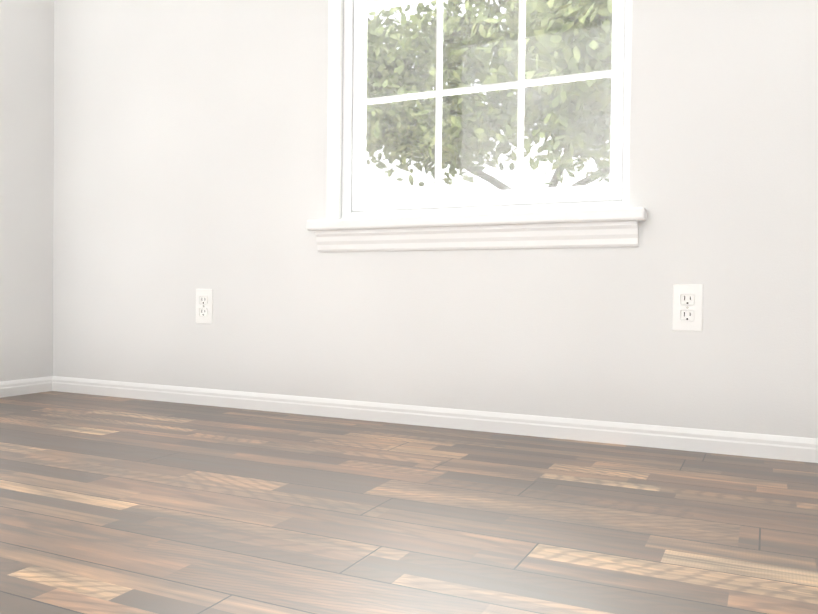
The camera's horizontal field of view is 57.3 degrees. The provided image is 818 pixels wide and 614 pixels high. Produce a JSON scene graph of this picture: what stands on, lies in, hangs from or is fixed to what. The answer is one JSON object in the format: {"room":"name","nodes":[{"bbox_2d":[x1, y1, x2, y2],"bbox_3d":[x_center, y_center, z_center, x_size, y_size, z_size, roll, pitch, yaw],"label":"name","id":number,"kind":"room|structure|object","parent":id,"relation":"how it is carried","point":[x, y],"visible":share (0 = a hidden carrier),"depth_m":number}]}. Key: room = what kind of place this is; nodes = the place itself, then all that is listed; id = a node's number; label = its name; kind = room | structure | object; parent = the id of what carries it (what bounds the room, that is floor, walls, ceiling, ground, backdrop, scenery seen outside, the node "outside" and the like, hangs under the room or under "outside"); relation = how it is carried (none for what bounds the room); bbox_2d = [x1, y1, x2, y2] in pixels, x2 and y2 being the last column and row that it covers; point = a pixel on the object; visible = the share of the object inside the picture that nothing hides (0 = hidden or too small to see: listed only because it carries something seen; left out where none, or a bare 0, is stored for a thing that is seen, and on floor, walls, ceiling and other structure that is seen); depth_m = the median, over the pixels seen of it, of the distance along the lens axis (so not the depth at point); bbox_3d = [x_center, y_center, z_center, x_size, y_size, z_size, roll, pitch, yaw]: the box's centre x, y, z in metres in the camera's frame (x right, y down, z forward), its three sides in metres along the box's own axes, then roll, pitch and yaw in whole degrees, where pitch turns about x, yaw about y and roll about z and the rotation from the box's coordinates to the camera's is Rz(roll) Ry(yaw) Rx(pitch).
{"room":"empty room","nodes":[
{"label":"empty room","id":0,"kind":"room"},
{"bbox_2d":[0,0,53,381],"bbox_3d":[-2.199,-0.891,1.112,0.160,2.440,3.760,1,1,26],"label":"wall","id":1,"kind":"structure","parent":0,"point":[26,164],"depth_m":2.68},
{"bbox_2d":[0,376,52,397],"bbox_3d":[-2.100,0.302,1.166,0.012,0.054,3.600,1,1,26],"label":"baseboard","id":2,"kind":"structure","parent":1,"relation":"attached to","point":[24,386],"depth_m":2.68},
{"bbox_2d":[0,391,817,613],"bbox_3d":[-0.641,0.382,0.468,3.570,0.050,3.920,1,1,26],"label":"floor","id":3,"kind":"structure","parent":0,"point":[114,505],"depth_m":1.24},
{"bbox_2d":[53,0,817,437],"bbox_3d":[0.185,-0.881,2.143,3.570,2.440,0.160,1,1,26],"label":"wall","id":4,"kind":"structure","parent":0,"point":[197,144],"depth_m":2.18},
{"bbox_2d":[196,289,212,323],"bbox_3d":[-0.678,-0.003,2.475,0.070,0.115,0.010,1,1,26],"label":"electrical outlet","id":5,"kind":"object","parent":4,"relation":"attached to","point":[204,306],"visible":1,"depth_m":2.47},
{"bbox_2d":[52,376,817,462],"bbox_3d":[0.135,0.312,2.085,3.250,0.054,0.012,1,1,26],"label":"baseboard","id":6,"kind":"structure","parent":4,"relation":"attached to","point":[793,448],"depth_m":2.05},
{"bbox_2d":[306,0,646,251],"bbox_3d":[0.184,-0.931,2.116,0.980,1.541,0.208,1,1,26],"label":"window","id":7,"kind":"structure","parent":4,"relation":"in","point":[573,216],"depth_m":2.12},
{"bbox_2d":[672,284,702,331],"bbox_3d":[0.679,0.001,1.825,0.070,0.115,0.010,1,1,26],"label":"electrical outlet","id":8,"kind":"object","parent":4,"relation":"attached to","point":[687,309],"visible":1,"depth_m":1.82},
{"label":"outside","id":9,"kind":"structure","parent":0,"visible":0},
{"bbox_3d":[49.714,0.284,67.147,150.000,0.200,159.830,1,1,26],"label":"ground","id":10,"kind":"structure","parent":9,"visible":0},
{"bbox_2d":[366,0,610,189],"bbox_3d":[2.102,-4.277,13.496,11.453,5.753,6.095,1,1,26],"label":"tree","id":11,"kind":"object","parent":10,"relation":"on","point":[461,113],"depth_m":12.49},
{"bbox_3d":[6.026,-2.754,9.319,9.535,6.858,7.050,1,1,26],"label":"tree","id":12,"kind":"object","parent":10,"relation":"on","visible":0},
{"bbox_2d":[471,0,612,138],"bbox_3d":[6.167,-3.972,9.402,10.612,5.348,8.319,1,1,26],"label":"tree","id":13,"kind":"object","parent":12,"relation":"attached to","point":[572,49],"depth_m":8.54}
]}

